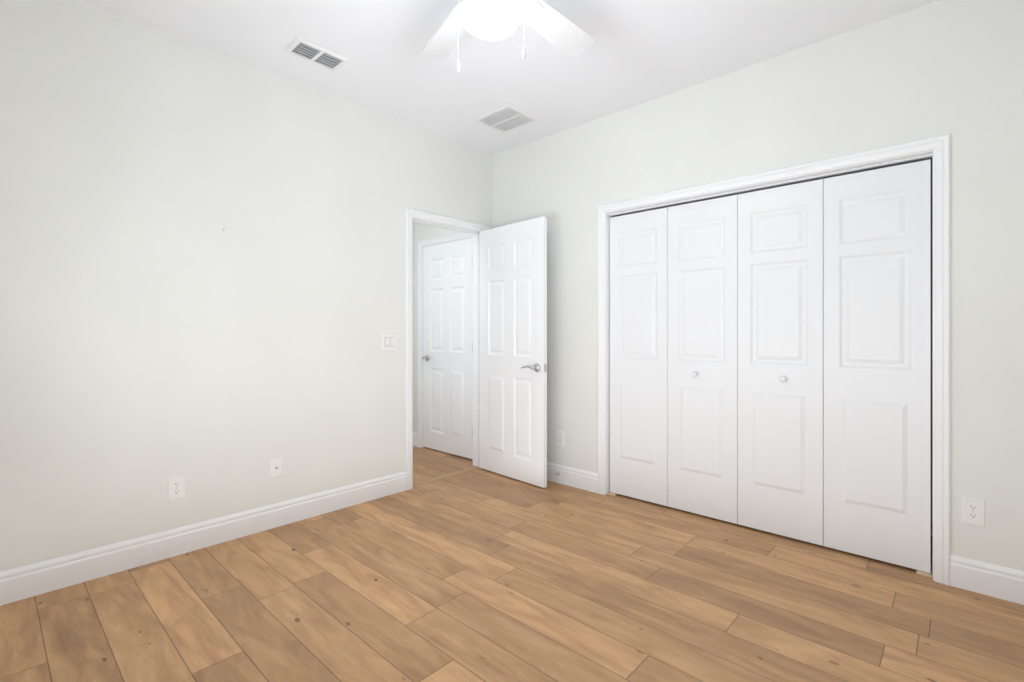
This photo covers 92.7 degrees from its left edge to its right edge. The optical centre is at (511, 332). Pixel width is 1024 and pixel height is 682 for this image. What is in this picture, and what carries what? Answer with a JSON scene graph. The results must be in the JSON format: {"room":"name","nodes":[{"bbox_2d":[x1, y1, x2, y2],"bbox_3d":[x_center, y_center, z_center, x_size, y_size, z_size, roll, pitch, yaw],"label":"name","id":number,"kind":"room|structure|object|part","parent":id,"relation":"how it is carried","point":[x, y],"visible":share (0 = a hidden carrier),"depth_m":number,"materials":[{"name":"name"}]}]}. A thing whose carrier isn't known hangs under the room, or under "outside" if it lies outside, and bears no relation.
{"room":"empty bedroom","nodes":[
{"label":"empty bedroom","id":0,"kind":"room"},
{"bbox_2d":[0,0,490,571],"bbox_3d":[-1.409,-0.195,3.065,0.120,2.740,3.480,0,0,43],"label":"wall","id":1,"kind":"structure","parent":0,"point":[202,268],"depth_m":2.61,"materials":[{"name":"paint"}]},
{"bbox_2d":[168,475,184,500],"bbox_3d":[-1.772,0.823,2.578,0.007,0.124,0.078,0,0,43],"label":"electrical outlet","id":2,"kind":"object","parent":1,"relation":"attached to","point":[176,487],"visible":1,"depth_m":2.58,"materials":[{"name":"plastic"}]},
{"bbox_2d":[0,471,406,605],"bbox_3d":[-1.654,1.105,2.701,0.015,0.140,2.553,0,0,43],"label":"baseboard","id":3,"kind":"structure","parent":1,"relation":"attached to","point":[46,576],"depth_m":2.57,"materials":[{"name":"white paint"}]},
{"bbox_2d":[270,457,281,478],"bbox_3d":[-1.423,0.819,2.950,0.016,0.118,0.072,0,0,43],"label":"outlet","id":4,"kind":"object","parent":1,"relation":"attached to","point":[275,467],"visible":1,"depth_m":2.95,"materials":[{"name":"plastic"}]},
{"bbox_2d":[382,333,395,349],"bbox_3d":[-0.887,0.068,3.535,0.010,0.124,0.118,0,0,43],"label":"light switch","id":5,"kind":"object","parent":1,"relation":"attached to","point":[388,341],"visible":1,"depth_m":3.53,"materials":[{"name":"plastic"}]},
{"bbox_2d":[406,208,488,489],"bbox_3d":[-0.547,0.124,4.007,0.165,2.102,0.870,0,0,43],"label":"door frame","id":6,"kind":"structure","parent":1,"relation":"attached to","point":[469,229],"depth_m":4.24,"materials":[{"name":"white paint"}]},
{"bbox_2d":[480,216,546,487],"bbox_3d":[-0.008,0.148,3.935,0.161,2.030,0.752,0,0,-43],"label":"door","id":7,"kind":"structure","parent":1,"relation":"in","point":[513,349],"depth_m":3.89,"materials":[{"name":"white paint"}]},
{"bbox_3d":[0.176,0.268,3.740,0.161,0.067,0.146,0,0,-43],"label":"handle","id":8,"kind":"part","parent":7,"relation":"part of","materials":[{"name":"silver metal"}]},
{"bbox_2d":[413,222,414,431],"bbox_3d":[-2.233,-0.195,3.824,0.120,2.740,3.720,0,0,43],"label":"wall","id":9,"kind":"structure","parent":0,"point":[413,327],"depth_m":5.05,"materials":[{"name":"paint"}]},
{"bbox_2d":[413,432,417,446],"bbox_3d":[-2.178,1.105,3.773,0.030,0.140,3.480,0,0,43],"label":"baseboard","id":10,"kind":"structure","parent":9,"relation":"attached to","point":[415,435],"depth_m":5.03,"materials":[{"name":"white paint"}]},
{"bbox_2d":[81,0,938,154],"bbox_3d":[-0.255,-1.615,2.510,4.810,0.100,4.470,0,0,43],"label":"ceiling","id":11,"kind":"structure","parent":0,"point":[637,52],"depth_m":2.68,"materials":[{"name":"white paint"}]},
{"bbox_2d":[283,36,349,71],"bbox_3d":[-1.100,-1.556,2.752,0.190,0.015,0.300,0,0,43],"label":"ceiling vent","id":12,"kind":"object","parent":11,"relation":"in","point":[308,51],"visible":1,"depth_m":2.74,"materials":[{"name":"metal"}]},
{"bbox_2d":[473,104,539,133],"bbox_3d":[-0.044,-1.560,3.594,0.370,0.008,0.335,0,0,43],"label":"ceiling vent","id":13,"kind":"object","parent":11,"relation":"in","point":[506,118],"visible":1,"depth_m":3.58,"materials":[{"name":"metal"}]},
{"bbox_2d":[419,0,593,72],"bbox_3d":[-0.052,-1.300,1.938,1.268,0.530,1.217,0,0,43],"label":"ceiling fan","id":14,"kind":"object","parent":11,"relation":"hanging from","point":[499,20],"visible":1,"depth_m":2.12,"materials":[{"name":"white"}]},
{"bbox_3d":[-0.082,-1.225,1.901,0.233,0.112,0.233,0,0,43],"label":"globe","id":15,"kind":"part","parent":14,"relation":"part of","materials":[{"name":"white glass"}]},
{"bbox_2d":[0,446,1023,681],"bbox_3d":[-0.255,1.221,2.510,4.810,0.108,4.470,0,0,43],"label":"floor","id":16,"kind":"structure","parent":0,"point":[480,575],"depth_m":2.08,"materials":[{"name":"brown wood"}]},
{"bbox_2d":[415,0,1023,570],"bbox_3d":[0.762,-0.195,3.524,4.690,2.740,0.140,0,0,43],"label":"wall","id":17,"kind":"structure","parent":0,"point":[955,68],"depth_m":2.48,"materials":[{"name":"paint"}]},
{"bbox_2d":[422,238,472,458],"bbox_3d":[-0.616,0.148,4.729,0.754,2.030,0.161,0,0,43],"label":"hall door","id":18,"kind":"structure","parent":17,"relation":"in","point":[447,357],"depth_m":4.70,"materials":[{"name":"white paint"}]},
{"bbox_3d":[-0.814,0.258,4.912,0.146,0.067,0.161,0,0,43],"label":"handle","id":19,"kind":"part","parent":18,"relation":"part of","materials":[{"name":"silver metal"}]},
{"bbox_3d":[-0.358,0.138,4.462,0.013,1.648,0.013,0,0,43],"label":"hall door hinges","id":20,"kind":"part","parent":18,"relation":"part of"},
{"bbox_2d":[557,430,564,446],"bbox_3d":[0.378,0.830,3.806,0.078,0.124,0.007,0,0,43],"label":"electrical outlet","id":21,"kind":"object","parent":17,"relation":"attached to","point":[560,438],"visible":1,"depth_m":3.80,"materials":[{"name":"plastic"}]},
{"bbox_2d":[547,462,597,492],"bbox_3d":[0.225,1.105,3.938,1.098,0.140,0.020,0,0,43],"label":"baseboard","id":22,"kind":"structure","parent":17,"relation":"attached to","point":[573,477],"depth_m":3.71,"materials":[{"name":"white paint"}]},
{"bbox_2d":[610,207,667,505],"bbox_3d":[0.884,0.164,3.417,0.442,1.995,0.042,0,0,43],"label":"closet door","id":23,"kind":"structure","parent":17,"relation":"in","point":[639,355],"depth_m":3.39,"materials":[{"name":"paint"}]},
{"bbox_2d":[668,195,737,523],"bbox_3d":[1.200,0.164,3.104,0.442,1.995,0.074,0,0,43],"label":"closet door","id":24,"kind":"structure","parent":17,"relation":"in","point":[703,358],"depth_m":3.09,"materials":[{"name":"paint"}]},
{"bbox_3d":[1.166,0.266,3.111,0.037,0.037,0.039,0,0,43],"label":"knob","id":25,"kind":"part","parent":24,"relation":"part of","materials":[{"name":"paint"}]},
{"bbox_2d":[598,134,949,585],"bbox_3d":[1.373,0.126,2.963,1.914,2.098,0.138,0,0,43],"label":"door frame","id":26,"kind":"structure","parent":17,"relation":"attached to","point":[937,149],"depth_m":2.41,"materials":[{"name":"white paint"}]},
{"bbox_2d":[738,179,823,545],"bbox_3d":[1.526,0.164,2.803,0.442,1.995,0.074,0,0,43],"label":"closet door","id":27,"kind":"structure","parent":17,"relation":"in","point":[781,360],"depth_m":2.79,"materials":[{"name":"paint"}]},
{"bbox_3d":[1.537,0.266,2.769,0.037,0.037,0.039,0,0,43],"label":"knob","id":28,"kind":"part","parent":27,"relation":"part of","materials":[{"name":"paint"}]},
{"bbox_2d":[824,159,930,572],"bbox_3d":[1.864,0.164,2.513,0.442,1.995,0.042,0,0,43],"label":"closet door","id":29,"kind":"structure","parent":17,"relation":"in","point":[877,364],"depth_m":2.49,"materials":[{"name":"paint"}]},
{"bbox_2d":[961,496,984,526],"bbox_3d":[2.097,0.815,2.220,0.078,0.124,0.007,0,0,43],"label":"electrical outlet","id":30,"kind":"object","parent":17,"relation":"attached to","point":[972,511],"visible":1,"depth_m":2.22,"materials":[{"name":"plastic"}]},
{"bbox_2d":[950,554,1023,604],"bbox_3d":[2.183,1.105,2.135,0.398,0.140,0.015,0,0,43],"label":"baseboard","id":31,"kind":"structure","parent":17,"relation":"attached to","point":[992,580],"depth_m":2.18,"materials":[{"name":"white paint"}]},
{"bbox_2d":[608,492,931,577],"bbox_3d":[1.371,1.169,2.959,1.782,0.011,0.055,0,0,43],"label":"pivot bracket","id":32,"kind":"object","parent":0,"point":[922,573],"visible":0.79,"depth_m":2.37,"materials":[{"name":"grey metal"}]},
{"bbox_2d":[615,158,932,535],"bbox_3d":[1.633,-0.195,3.244,2.690,2.740,0.630,0,0,43],"label":"wall","id":33,"kind":"structure","parent":0,"point":[931,302],"depth_m":2.81,"materials":[{"name":"paint"}]}
]}

